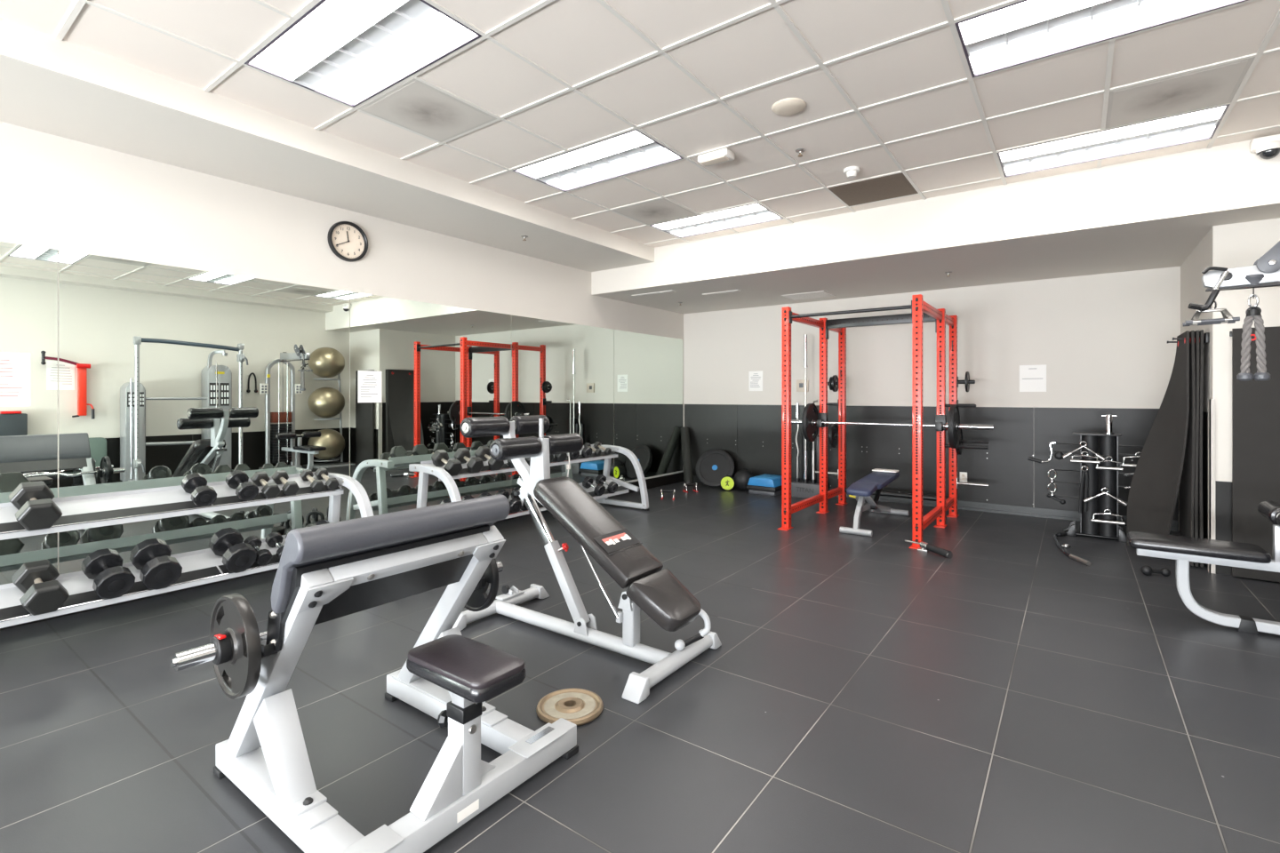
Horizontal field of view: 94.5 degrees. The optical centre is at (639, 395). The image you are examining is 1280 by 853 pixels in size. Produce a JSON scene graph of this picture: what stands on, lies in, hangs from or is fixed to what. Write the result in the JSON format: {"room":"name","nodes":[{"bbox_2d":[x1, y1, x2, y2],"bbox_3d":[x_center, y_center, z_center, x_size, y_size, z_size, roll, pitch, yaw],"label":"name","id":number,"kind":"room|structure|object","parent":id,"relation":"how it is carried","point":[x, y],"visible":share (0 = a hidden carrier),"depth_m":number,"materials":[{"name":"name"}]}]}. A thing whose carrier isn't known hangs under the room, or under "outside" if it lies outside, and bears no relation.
{"room":"gym","nodes":[
{"label":"gym","id":0,"kind":"room"},
{"bbox_2d":[0,121,683,571],"bbox_3d":[-3.203,-0.304,4.176,0.150,3.300,13.230,0,0,36],"label":"wall","id":1,"kind":"structure","parent":0,"point":[58,193],"depth_m":4.38,"materials":[{"name":"paint"}]},
{"bbox_2d":[0,241,57,584],"bbox_3d":[-4.061,0.146,2.878,0.006,2.064,1.774,0,0,36],"label":"wall mirror","id":2,"kind":"object","parent":1,"relation":"attached to","point":[28,275],"visible":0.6,"depth_m":3.49,"materials":[{"name":"clear glass"}]},
{"bbox_2d":[0,352,30,406],"bbox_3d":[-3.673,-0.094,3.399,0.002,0.310,0.240,0,0,36],"label":"paper notice","id":3,"kind":"object","parent":2,"relation":"attached to","point":[14,367],"visible":1,"depth_m":3.44,"materials":[{"name":"white"}]},
{"bbox_2d":[58,249,349,575],"bbox_3d":[-3.003,0.146,4.315,0.006,2.064,1.784,0,0,36],"label":"wall mirror","id":4,"kind":"object","parent":1,"relation":"attached to","point":[167,374],"visible":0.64,"depth_m":4.14,"materials":[{"name":"clear glass"}]},
{"bbox_2d":[0,17,654,271],"bbox_3d":[-3.403,-1.766,2.951,0.980,0.375,10.720,0,0,36],"label":"ceiling beam","id":5,"kind":"structure","parent":1,"relation":"attached to","point":[49,84],"depth_m":3.85,"materials":[{"name":"paint"}]},
{"bbox_2d":[0,472,683,630],"bbox_3d":[-3.141,1.274,4.123,0.012,0.145,12.918,0,0,36],"label":"baseboard","id":6,"kind":"structure","parent":1,"relation":"attached to","point":[661,481],"depth_m":4.52,"materials":[{"name":"rubber"}]},
{"bbox_2d":[327,221,367,262],"bbox_3d":[-2.469,-1.309,5.014,0.037,0.336,0.336,0,0,36],"label":"wall clock","id":7,"kind":"object","parent":1,"relation":"attached to","point":[347,240],"visible":1,"depth_m":5.01,"materials":[{"name":"black"}]},
{"bbox_2d":[349,291,511,519],"bbox_3d":[-1.942,0.146,5.757,0.006,2.064,1.784,0,0,36],"label":"wall mirror","id":8,"kind":"object","parent":1,"relation":"attached to","point":[441,366],"visible":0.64,"depth_m":5.54,"materials":[{"name":"clear glass"}]},
{"bbox_2d":[358,370,381,402],"bbox_3d":[-2.363,-0.079,5.178,0.002,0.277,0.215,0,0,36],"label":"paper notice","id":9,"kind":"object","parent":8,"relation":"attached to","point":[369,381],"visible":1,"depth_m":5.17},
{"bbox_2d":[511,314,614,491],"bbox_3d":[-0.881,0.146,7.198,0.006,2.064,1.784,0,0,36],"label":"wall mirror","id":10,"kind":"object","parent":1,"relation":"attached to","point":[563,372],"visible":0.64,"depth_m":7.18,"materials":[{"name":"clear glass"}]},
{"bbox_2d":[614,329,682,481],"bbox_3d":[0.164,0.146,8.618,0.006,2.064,1.729,0,0,36],"label":"wall mirror","id":11,"kind":"object","parent":1,"relation":"attached to","point":[648,369],"visible":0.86,"depth_m":8.56,"materials":[{"name":"clear glass"}]},
{"bbox_2d":[781,290,836,300],"bbox_3d":[2.176,-1.285,7.612,0.550,0.008,0.480,0,0,36],"label":"air vent","id":12,"kind":"object","parent":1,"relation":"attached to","point":[814,294],"visible":1,"depth_m":7.57,"materials":[{"name":"white plastic"}]},
{"bbox_2d":[0,481,1279,852],"bbox_3d":[-0.348,1.406,2.075,7.340,0.120,13.330,0,0,36],"label":"floor","id":13,"kind":"structure","parent":0,"point":[1011,692],"depth_m":2.56,"materials":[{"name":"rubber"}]},
{"bbox_2d":[0,472,373,628],"bbox_3d":[-2.978,0.967,3.459,0.842,0.759,2.639,0,0,36],"label":"dumbbell rack","id":14,"kind":"object","parent":13,"relation":"on","point":[199,567],"visible":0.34,"depth_m":3.55,"materials":[{"name":"white metal"}]},
{"bbox_2d":[8,481,62,531],"bbox_3d":[-3.275,0.594,3.205,0.319,0.235,0.173,0,0,36],"label":"dumbbell","id":15,"kind":"object","parent":14,"relation":"on","point":[35,505],"visible":1,"depth_m":3.16,"materials":[{"name":"rubber"}]},
{"bbox_2d":[11,560,69,615],"bbox_3d":[-3.148,1.003,3.107,0.320,0.237,0.175,0,0,35],"label":"dumbbell","id":16,"kind":"object","parent":14,"relation":"on","point":[43,594],"visible":1,"depth_m":3.07,"materials":[{"name":"rubber"}]},
{"bbox_2d":[81,548,135,599],"bbox_3d":[-2.986,0.997,3.324,0.309,0.246,0.166,0,0,33],"label":"dumbbell","id":17,"kind":"object","parent":14,"relation":"on","point":[112,580],"visible":1,"depth_m":3.29,"materials":[{"name":"black rubber"}]},
{"bbox_2d":[0,535,286,628],"bbox_3d":[-2.959,1.075,3.445,0.270,0.155,2.500,0,0,36],"label":"shelf","id":18,"kind":"object","parent":14,"relation":"attached to","point":[199,567],"depth_m":3.36,"materials":[{"name":"metal"}]},
{"bbox_2d":[129,538,182,590],"bbox_3d":[-2.857,0.990,3.494,0.323,0.263,0.182,0,0,36],"label":"dumbbell","id":19,"kind":"object","parent":14,"relation":"on","point":[158,569],"visible":1,"depth_m":3.46,"materials":[{"name":"black rubber"}]},
{"bbox_2d":[0,472,343,540],"bbox_3d":[-3.088,0.664,3.539,0.270,0.155,2.500,0,0,36],"label":"shelf","id":20,"kind":"object","parent":14,"relation":"attached to","point":[81,512],"depth_m":3.59,"materials":[{"name":"metal"}]},
{"bbox_2d":[181,472,216,507],"bbox_3d":[-2.837,0.605,3.808,0.268,0.201,0.128,0,0,36],"label":"dumbbell","id":21,"kind":"object","parent":14,"relation":"on","point":[195,484],"visible":1,"depth_m":3.78,"materials":[{"name":"black rubber"}]},
{"bbox_2d":[208,528,256,573],"bbox_3d":[-2.623,0.994,3.814,0.320,0.256,0.174,0,0,33],"label":"dumbbell","id":22,"kind":"object","parent":14,"relation":"on","point":[237,556],"visible":1,"depth_m":3.78,"materials":[{"name":"black rubber"}]},
{"bbox_2d":[225,470,258,501],"bbox_3d":[-2.692,0.607,4.005,0.258,0.194,0.124,0,0,36],"label":"dumbbell","id":23,"kind":"object","parent":14,"relation":"on","point":[245,491],"visible":1,"depth_m":3.98,"materials":[{"name":"metal"}]},
{"bbox_2d":[243,536,272,566],"bbox_3d":[-2.547,1.030,3.942,0.249,0.169,0.097,0,0,36],"label":"dumbbell","id":24,"kind":"object","parent":14,"relation":"on","point":[264,556],"visible":0.9,"depth_m":3.90,"materials":[{"name":"black rubber"}]},
{"bbox_2d":[250,471,280,498],"bbox_3d":[-2.610,0.620,4.125,0.256,0.170,0.109,0,0,36],"label":"dumbbell","id":25,"kind":"object","parent":14,"relation":"on","point":[269,491],"visible":0.98,"depth_m":4.09,"materials":[{"name":"metal"}]},
{"bbox_2d":[264,531,283,559],"bbox_3d":[-2.467,1.030,4.051,0.249,0.169,0.097,0,0,36],"label":"dumbbell","id":26,"kind":"object","parent":14,"relation":"on","point":[274,540],"visible":0.67,"depth_m":4.06,"materials":[{"name":"black metal"}]},
{"bbox_2d":[272,470,299,495],"bbox_3d":[-2.534,0.622,4.230,0.246,0.163,0.105,0,0,36],"label":"dumbbell","id":27,"kind":"object","parent":14,"relation":"on","point":[280,476],"visible":0.98,"depth_m":4.20,"materials":[{"name":"rubber"}]},
{"bbox_2d":[299,469,324,491],"bbox_3d":[-2.430,0.627,4.384,0.232,0.147,0.088,0,0,36],"label":"dumbbell","id":28,"kind":"object","parent":14,"relation":"on","point":[316,485],"visible":1,"depth_m":4.36,"materials":[{"name":"rubber"}]},
{"bbox_2d":[314,467,339,490],"bbox_3d":[-2.364,0.627,4.465,0.233,0.150,0.093,0,0,36],"label":"dumbbell","id":29,"kind":"object","parent":14,"relation":"on","point":[332,484],"visible":1,"depth_m":4.44,"materials":[{"name":"rubber"}]},
{"bbox_2d":[213,494,578,852],"bbox_3d":[-0.860,0.863,2.073,1.107,0.966,1.010,0,0,36],"label":"bench","id":30,"kind":"object","parent":13,"relation":"on","point":[325,572],"visible":0.98,"depth_m":1.87,"materials":[{"name":"silver metal"}]},
{"bbox_2d":[170,560,503,671],"bbox_3d":[-0.982,0.763,2.170,0.076,0.066,1.196,0,0,36],"label":"barbell","id":31,"kind":"object","parent":30,"relation":"on","point":[203,654],"visible":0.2,"depth_m":1.72,"materials":[{"name":"silver metal"}]},
{"bbox_2d":[209,633,231,665],"bbox_3d":[-1.262,0.760,1.781,0.084,0.090,0.034,0,0,36],"label":"clamp collar","id":32,"kind":"object","parent":31,"relation":"attached to","point":[222,642],"visible":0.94,"depth_m":1.76,"materials":[{"name":"black plastic"}]},
{"bbox_2d":[209,593,261,699],"bbox_3d":[-1.241,0.763,1.810,0.304,0.304,0.035,0,0,36],"label":"weight plate","id":33,"kind":"object","parent":31,"relation":"on","point":[232,615],"visible":0.79,"depth_m":1.77,"materials":[{"name":"metal"}]},
{"bbox_2d":[464,559,499,611],"bbox_3d":[-0.713,0.763,2.526,0.304,0.304,0.031,0,0,36],"label":"weight plate","id":34,"kind":"object","parent":31,"relation":"on","point":[479,600],"visible":0.23,"depth_m":2.46,"materials":[{"name":"metal"}]},
{"bbox_2d":[408,444,649,519],"bbox_3d":[-1.004,0.967,6.141,0.842,0.759,2.639,0,0,36],"label":"dumbbell rack","id":35,"kind":"object","parent":13,"relation":"on","point":[425,468],"visible":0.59,"depth_m":6.30,"materials":[{"name":"white metal"}]},
{"bbox_2d":[431,449,462,476],"bbox_3d":[-1.733,0.601,5.305,0.305,0.219,0.156,0,0,36],"label":"dumbbell","id":36,"kind":"object","parent":35,"relation":"on","point":[439,458],"visible":0.98,"depth_m":5.29,"materials":[{"name":"rubber"}]},
{"bbox_2d":[453,448,484,473],"bbox_3d":[-1.591,0.601,5.498,0.305,0.219,0.156,0,0,36],"label":"dumbbell","id":37,"kind":"object","parent":35,"relation":"on","point":[475,465],"visible":0.94,"depth_m":5.46,"materials":[{"name":"rubber"}]},
{"bbox_2d":[474,446,503,471],"bbox_3d":[-1.448,0.601,5.691,0.305,0.219,0.156,0,0,36],"label":"dumbbell","id":38,"kind":"object","parent":35,"relation":"on","point":[483,452],"visible":0.84,"depth_m":5.68,"materials":[{"name":"rubber"}]},
{"bbox_2d":[495,489,521,513],"bbox_3d":[-1.264,1.012,5.673,0.280,0.211,0.135,0,0,36],"label":"dumbbell","id":39,"kind":"object","parent":35,"relation":"on","point":[516,505],"visible":0.59,"depth_m":5.61,"materials":[{"name":"black metal"}]},
{"bbox_2d":[420,444,617,481],"bbox_3d":[-1.114,0.664,6.221,0.270,0.155,2.500,0,0,36],"label":"shelf","id":40,"kind":"object","parent":35,"relation":"attached to","point":[464,473],"depth_m":5.78,"materials":[{"name":"metal"}]},
{"bbox_2d":[505,477,628,519],"bbox_3d":[-0.985,1.075,6.126,0.270,0.155,2.500,0,0,36],"label":"shelf","id":41,"kind":"object","parent":35,"relation":"attached to","point":[620,490],"depth_m":6.73,"materials":[{"name":"metal"}]},
{"bbox_2d":[582,476,605,495],"bbox_3d":[-0.521,1.019,6.667,0.278,0.204,0.128,0,0,36],"label":"dumbbell","id":42,"kind":"object","parent":35,"relation":"on","point":[599,490],"visible":1,"depth_m":6.65,"materials":[{"name":"metal"}]},
{"bbox_2d":[595,474,617,493],"bbox_3d":[-0.385,1.019,6.852,0.278,0.204,0.128,0,0,36],"label":"dumbbell","id":43,"kind":"object","parent":35,"relation":"on","point":[612,487],"visible":0.96,"depth_m":6.83,"materials":[{"name":"black metal"}]},
{"bbox_2d":[536,688,603,726],"bbox_3d":[-0.300,1.332,2.536,0.286,0.028,0.286,0,0,36],"label":"weight plate","id":44,"kind":"object","parent":13,"relation":"on","point":[579,707],"visible":0.96,"depth_m":2.52,"materials":[{"name":"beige metal"}]},
{"bbox_2d":[452,415,721,703],"bbox_3d":[-0.325,0.735,3.281,1.469,1.223,0.760,0,0,36],"label":"bench","id":45,"kind":"object","parent":13,"relation":"on","point":[657,592],"visible":0.98,"depth_m":3.15,"materials":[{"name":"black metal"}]},
{"bbox_2d":[680,426,693,483],"bbox_3d":[0.720,0.924,9.081,0.139,0.889,0.453,0,0,-7],"label":"foam roller","id":46,"kind":"object","parent":13,"relation":"on","point":[687,464],"visible":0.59,"depth_m":9.03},
{"bbox_2d":[696,449,735,487],"bbox_3d":[1.115,1.061,8.718,0.567,0.525,0.366,0,0,36],"label":"trainer","id":47,"kind":"object","parent":13,"relation":"on","point":[712,466],"visible":0.93,"depth_m":8.69,"materials":[{"name":"black rubber"}]},
{"bbox_2d":[720,475,735,490],"bbox_3d":[1.254,1.241,8.441,0.208,0.210,0.157,0,0,15],"label":"roller","id":48,"kind":"object","parent":13,"relation":"on","point":[727,483],"visible":1,"depth_m":8.38,"materials":[{"name":"plastic"}]},
{"bbox_2d":[733,469,753,490],"bbox_3d":[1.480,1.198,8.422,0.296,0.296,0.296,0,0,36],"label":"ball","id":49,"kind":"object","parent":13,"relation":"on","point":[741,477],"visible":0.88,"depth_m":8.32,"materials":[{"name":"black rubber"}]},
{"bbox_2d":[746,473,781,496],"bbox_3d":[1.775,1.232,8.198,0.420,0.228,0.490,0,0,36],"label":"step","id":50,"kind":"structure","parent":13,"relation":"on","point":[765,484],"depth_m":8.02,"materials":[{"name":"blue plastic"}]},
{"bbox_2d":[791,427,828,498],"bbox_3d":[2.260,0.871,7.921,0.410,0.950,0.322,0,0,36],"label":"stand","id":51,"kind":"object","parent":13,"relation":"on","point":[804,488],"visible":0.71,"depth_m":7.84,"materials":[{"name":"grey metal"}]},
{"bbox_2d":[795,403,799,478],"bbox_3d":[2.116,0.630,7.954,0.045,1.048,0.045,0,0,-9],"label":"bar","id":52,"kind":"object","parent":51,"relation":"on","point":[796,404],"visible":0.89,"depth_m":7.94,"materials":[{"name":"metal"}]},
{"bbox_2d":[803,334,807,479],"bbox_3d":[2.201,0.170,7.866,0.063,1.968,0.064,0,0,36],"label":"barbell","id":53,"kind":"object","parent":51,"relation":"on","point":[804,335],"visible":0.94,"depth_m":7.85,"materials":[{"name":"silver metal"}]},
{"bbox_2d":[839,471,909,536],"bbox_3d":[2.466,1.097,6.243,0.420,0.498,1.319,0,0,36],"label":"bench","id":54,"kind":"object","parent":13,"relation":"on","point":[861,490],"visible":0.95,"depth_m":5.94,"materials":[{"name":"blue leather"}]},
{"bbox_2d":[777,294,988,549],"bbox_3d":[2.522,0.224,6.280,1.984,2.245,1.875,0,0,36],"label":"power rack","id":55,"kind":"object","parent":13,"relation":"on","point":[918,306],"visible":0.98,"depth_m":6.11,"materials":[{"name":"metal"}]},
{"bbox_2d":[829,424,838,447],"bbox_3d":[2.439,0.506,7.430,0.033,0.300,0.300,0,0,36],"label":"weight plate","id":56,"kind":"object","parent":55,"relation":"on","point":[834,428],"visible":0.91,"depth_m":7.37,"materials":[{"name":"metal"}]},
{"bbox_2d":[791,419,993,430],"bbox_3d":[2.575,0.309,6.404,2.155,0.072,0.072,0,0,36],"label":"barbell","id":57,"kind":"object","parent":55,"relation":"on","point":[958,426],"visible":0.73,"depth_m":6.24,"materials":[{"name":"silver metal"}]},
{"bbox_2d":[801,403,818,441],"bbox_3d":[1.977,0.309,6.844,0.047,0.444,0.444,0,0,36],"label":"weight plate","id":58,"kind":"object","parent":57,"relation":"on","point":[809,415],"visible":0.94,"depth_m":6.79,"materials":[{"name":"metal"}]},
{"bbox_2d":[947,404,959,448],"bbox_3d":[3.169,0.309,5.967,0.047,0.444,0.444,0,0,36],"label":"weight plate","id":59,"kind":"object","parent":57,"relation":"on","point":[954,415],"visible":0.94,"depth_m":5.88,"materials":[{"name":"black rubber"}]},
{"bbox_2d":[904,540,952,559],"bbox_3d":[2.490,1.306,5.087,0.102,0.080,0.440,0,0,-23],"label":"attachment","id":60,"kind":"object","parent":13,"relation":"on","point":[924,547],"visible":1,"depth_m":5.02,"materials":[{"name":"black rubber"}]},
{"bbox_2d":[920,541,952,559],"bbox_3d":[2.508,1.305,5.016,0.059,0.077,0.294,0,0,-21],"label":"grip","id":61,"kind":"object","parent":60,"relation":"attached to","point":[924,547],"depth_m":4.99,"materials":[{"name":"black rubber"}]},
{"bbox_2d":[1053,531,1091,566],"bbox_3d":[3.805,1.328,5.248,0.189,0.036,1.249,0,0,31],"label":"bar","id":62,"kind":"object","parent":13,"relation":"on","point":[1060,534],"visible":0.96,"depth_m":5.07,"materials":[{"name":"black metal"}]},
{"bbox_2d":[1054,414,1143,543],"bbox_3d":[4.364,0.760,5.567,0.764,1.169,0.319,0,0,36],"label":"stand","id":63,"kind":"object","parent":13,"relation":"on","point":[1108,441],"depth_m":5.57,"materials":[{"name":"black metal"}]},
{"bbox_2d":[1027,441,1063,463],"bbox_3d":[4.010,0.560,5.848,0.294,0.221,0.049,0,0,34],"label":"handle","id":64,"kind":"object","parent":63,"relation":"hanging from","point":[1058,455],"visible":0.99,"depth_m":5.83,"materials":[{"name":"silver metal"}]},
{"bbox_2d":[1078,465,1088,513],"bbox_3d":[4.171,0.882,5.566,0.079,0.449,0.028,0,0,36],"label":"rope","id":65,"kind":"object","parent":63,"relation":"hanging from","point":[1085,474],"visible":1,"depth_m":5.56,"materials":[{"name":"black fabric"}]},
{"bbox_2d":[1062,441,1105,461],"bbox_3d":[4.165,0.515,5.558,0.326,0.175,0.034,0,0,36],"label":"v-bar","id":66,"kind":"object","parent":63,"relation":"hanging from","point":[1069,453],"visible":1,"depth_m":5.55,"materials":[{"name":"silver metal"}]},
{"bbox_2d":[1083,488,1127,505],"bbox_3d":[4.294,0.926,5.463,0.324,0.156,0.034,0,0,36],"label":"v-bar","id":67,"kind":"object","parent":63,"relation":"hanging from","point":[1091,498],"visible":0.98,"depth_m":5.46,"materials":[{"name":"silver metal"}]},
{"bbox_2d":[1140,565,1170,576],"bbox_3d":[3.856,1.310,4.427,0.186,0.072,0.072,0,0,9],"label":"dumbbell","id":68,"kind":"object","parent":13,"relation":"on","point":[1146,570],"visible":1,"depth_m":4.41,"materials":[{"name":"metal"}]},
{"bbox_2d":[1127,240,1279,635],"bbox_3d":[3.689,0.226,3.220,1.595,2.239,0.732,0,0,36],"label":"cable machine","id":69,"kind":"object","parent":13,"relation":"on","point":[1265,272],"depth_m":3.40,"materials":[{"name":"silver metal"}]},
{"bbox_2d":[1187,271,1229,311],"bbox_3d":[3.297,-0.604,3.433,0.180,0.231,0.080,0,0,36],"label":"lever","id":70,"kind":"object","parent":69,"relation":"hanging from","point":[1215,292],"visible":1,"depth_m":3.42,"materials":[{"name":"silver metal"}]},
{"bbox_2d":[1236,294,1270,381],"bbox_3d":[3.490,-0.333,3.366,0.135,0.494,0.067,0,0,36],"label":"rope","id":71,"kind":"object","parent":69,"relation":"hanging from","point":[1253,312],"visible":1,"depth_m":3.36,"materials":[{"name":"grey fabric"}]},
{"bbox_2d":[0,0,1279,247],"bbox_3d":[-0.729,-1.757,0.984,5.660,0.020,10.720,0,0,36],"label":"ceiling","id":72,"kind":"structure","parent":0,"point":[576,41],"depth_m":3.29,"materials":[{"name":"tile"}]},
{"bbox_2d":[244,0,481,107],"bbox_3d":[-1.417,-1.782,2.977,1.194,0.088,0.584,0,0,36],"label":"ceiling light","id":73,"kind":"object","parent":72,"relation":"attached to","point":[348,52],"visible":0.87,"depth_m":2.96,"materials":[{"name":"white"}]},
{"bbox_2d":[358,78,497,142],"bbox_3d":[-1.301,-1.742,3.649,0.584,0.008,0.584,0,0,36],"label":"ceiling vent","id":74,"kind":"object","parent":72,"relation":"in","point":[415,106],"visible":1,"depth_m":3.63,"materials":[{"name":"metal"}]},
{"bbox_2d":[512,129,683,191],"bbox_3d":[-0.332,-1.782,4.451,1.194,0.088,0.584,0,0,36],"label":"ceiling light","id":75,"kind":"object","parent":72,"relation":"attached to","point":[633,151],"visible":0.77,"depth_m":4.43,"materials":[{"name":"white"}]},
{"bbox_2d":[613,198,697,224],"bbox_3d":[0.145,-1.742,5.614,0.584,0.008,0.584,0,0,36],"label":"ceiling vent","id":76,"kind":"object","parent":72,"relation":"in","point":[662,210],"visible":1,"depth_m":5.59,"materials":[{"name":"metal"}]},
{"bbox_2d":[55,0,1279,245],"bbox_3d":[-0.729,-1.743,0.984,5.660,0.008,10.720,0,0,36],"label":"trim","id":77,"kind":"structure","parent":72,"relation":"attached to","point":[79,4],"depth_m":3.38,"materials":[{"name":"silver metal"}]},
{"bbox_2d":[697,148,735,167],"bbox_3d":[0.548,-1.708,4.258,0.240,0.061,0.130,0,0,36],"label":"sensor","id":78,"kind":"object","parent":72,"relation":"attached to","point":[724,155],"visible":1,"depth_m":4.22,"materials":[{"name":"white plastic"}]},
{"bbox_2d":[650,202,783,238],"bbox_3d":[0.753,-1.782,5.925,1.194,0.088,0.584,0,0,36],"label":"ceiling light","id":79,"kind":"object","parent":72,"relation":"attached to","point":[755,213],"visible":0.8,"depth_m":5.92,"materials":[{"name":"white"}]},
{"bbox_2d":[771,97,806,115],"bbox_3d":[0.897,-1.733,3.569,0.200,0.028,0.200,0,0,36],"label":"ceiling speaker","id":80,"kind":"object","parent":72,"relation":"attached to","point":[790,106],"visible":1,"depth_m":3.53,"materials":[{"name":"beige plastic"}]},
{"bbox_2d":[843,166,859,178],"bbox_3d":[1.629,-1.713,4.553,0.120,0.064,0.120,0,0,36],"label":"smoke detector","id":81,"kind":"object","parent":72,"relation":"attached to","point":[851,172],"visible":1,"depth_m":4.52,"materials":[{"name":"white plastic"}]},
{"bbox_2d":[828,172,918,206],"bbox_3d":[1.981,-1.742,5.021,0.584,0.008,0.584,0,0,36],"label":"ceiling vent","id":82,"kind":"object","parent":72,"relation":"in","point":[893,186],"visible":1,"depth_m":4.99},
{"bbox_2d":[954,0,1248,77],"bbox_3d":[2.124,-1.782,2.643,1.194,0.088,0.584,0,0,36],"label":"ceiling light","id":83,"kind":"object","parent":72,"relation":"attached to","point":[1024,31],"visible":0.94,"depth_m":2.79,"materials":[{"name":"white"}]},
{"bbox_2d":[997,104,1230,177],"bbox_3d":[3.209,-1.782,4.117,1.194,0.088,0.584,0,0,36],"label":"ceiling light","id":84,"kind":"object","parent":72,"relation":"attached to","point":[1198,125],"visible":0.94,"depth_m":4.10,"materials":[{"name":"white"}]},
{"bbox_2d":[1105,56,1255,128],"bbox_3d":[3.093,-1.742,3.445,0.584,0.008,0.584,0,0,36],"label":"ceiling vent","id":85,"kind":"object","parent":72,"relation":"in","point":[1216,85],"visible":1,"depth_m":3.41,"materials":[{"name":"metal"}]},
{"bbox_2d":[683,266,1180,530],"bbox_3d":[3.082,-0.304,7.671,5.830,3.300,0.150,0,0,36],"label":"wall","id":86,"kind":"structure","parent":0,"point":[1101,340],"depth_m":6.88,"materials":[{"name":"paint"}]},
{"bbox_2d":[748,370,762,391],"bbox_3d":[1.683,-0.214,8.604,0.220,0.290,0.002,0,0,36],"label":"paper notice","id":87,"kind":"object","parent":86,"relation":"attached to","point":[755,378],"visible":1,"depth_m":8.60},
{"bbox_2d":[684,403,1159,408],"bbox_3d":[3.033,0.128,7.606,5.788,0.007,0.012,0,0,36],"label":"trim","id":88,"kind":"structure","parent":86,"relation":"attached to","point":[684,404],"depth_m":6.90,"materials":[{"name":"paint"}]},
{"bbox_2d":[683,475,1177,531],"bbox_3d":[3.022,1.296,7.597,5.780,0.100,0.020,0,0,36],"label":"baseboard","id":89,"kind":"structure","parent":86,"relation":"attached to","point":[1036,512],"depth_m":6.74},
{"bbox_2d":[684,404,1178,531],"bbox_3d":[3.032,0.739,7.609,5.789,1.215,0.010,0,0,36],"label":"wall panel","id":90,"kind":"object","parent":86,"relation":"attached to","point":[1019,434],"depth_m":7.02,"materials":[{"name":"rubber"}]},
{"bbox_2d":[591,139,1279,313],"bbox_3d":[2.830,-1.621,6.392,6.940,0.665,2.210,0,0,36],"label":"ceiling beam","id":91,"kind":"structure","parent":86,"relation":"attached to","point":[1153,212],"depth_m":5.35,"materials":[{"name":"paint"}]},
{"bbox_2d":[1019,364,1046,391],"bbox_3d":[4.389,-0.194,6.613,0.250,0.300,0.002,0,0,36],"label":"paper notice","id":92,"kind":"object","parent":86,"relation":"attached to","point":[1032,378],"visible":1,"depth_m":6.61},
{"bbox_2d":[1179,411,1207,567],"bbox_3d":[4.856,0.739,5.189,0.010,1.215,1.711,0,0,36],"label":"trim","id":93,"kind":"structure","parent":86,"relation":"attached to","point":[1204,414],"depth_m":4.71,"materials":[{"name":"rubber"}]},
{"bbox_2d":[1180,217,1279,481],"bbox_3d":[5.360,-0.304,4.920,1.120,3.300,1.880,0,0,36],"label":"wall column","id":94,"kind":"structure","parent":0,"point":[1236,244],"depth_m":4.46,"materials":[{"name":"paint"}]},
{"bbox_2d":[1166,332,1209,344],"bbox_3d":[4.492,-0.454,4.864,0.211,0.080,0.500,0,0,36],"label":"hanger","id":95,"kind":"object","parent":94,"relation":"attached to","point":[1206,336],"visible":0.59,"depth_m":4.67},
{"bbox_2d":[1126,330,1189,545],"bbox_3d":[4.341,0.412,4.978,0.353,1.846,0.565,0,0,36],"label":"exercise mat","id":96,"kind":"object","parent":95,"relation":"hanging from","point":[1155,485],"visible":0.93,"depth_m":4.97,"materials":[{"name":"black plastic"}]},
{"bbox_2d":[1180,330,1195,566],"bbox_3d":[4.494,0.411,4.857,0.030,1.845,0.550,0,0,36],"label":"exercise mat","id":97,"kind":"object","parent":95,"relation":"hanging from","point":[1188,475],"visible":0.6,"depth_m":4.71,"materials":[{"name":"black plastic"}]},
{"bbox_2d":[1193,330,1199,567],"bbox_3d":[4.513,0.411,4.842,0.032,1.845,0.550,0,0,36],"label":"exercise mat","id":98,"kind":"object","parent":95,"relation":"hanging from","point":[1196,332],"visible":0.22,"depth_m":4.62,"materials":[{"name":"black plastic"}]},
{"bbox_2d":[1198,329,1203,567],"bbox_3d":[4.534,0.411,4.827,0.031,1.845,0.550,0,0,36],"label":"exercise mat","id":99,"kind":"object","parent":95,"relation":"hanging from","point":[1201,332],"visible":0.28,"depth_m":4.61,"materials":[{"name":"black plastic"}]},
{"bbox_2d":[1208,399,1215,574],"bbox_3d":[4.355,0.686,4.508,0.034,1.320,0.056,0,0,36],"label":"trim","id":100,"kind":"structure","parent":94,"relation":"attached to","point":[1211,402],"depth_m":4.49,"materials":[{"name":"metal"}]},
{"bbox_2d":[1215,480,1231,575],"bbox_3d":[4.788,0.996,4.168,1.104,0.700,0.010,0,0,36],"label":"trim","id":101,"kind":"structure","parent":94,"relation":"attached to","point":[1223,490],"depth_m":4.45,"materials":[{"name":"rubber"}]},
{"bbox_2d":[1249,134,1279,159],"bbox_3d":[4.190,-1.653,3.938,0.170,0.152,0.128,0,0,36],"label":"security camera","id":102,"kind":"object","parent":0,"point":[1268,147],"visible":1,"depth_m":3.92,"materials":[{"name":"white plastic"}]},
{"bbox_3d":[4.664,-0.464,4.203,0.670,0.040,0.099,0,0,36],"label":"hanger","id":103,"kind":"object","parent":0,"visible":0},
{"bbox_2d":[1232,326,1279,582],"bbox_3d":[4.633,0.419,4.194,0.620,1.830,0.026,0,0,36],"label":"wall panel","id":104,"kind":"object","parent":103,"relation":"hanging from","point":[1255,404],"visible":0.7,"depth_m":4.30,"materials":[{"name":"black plastic"}]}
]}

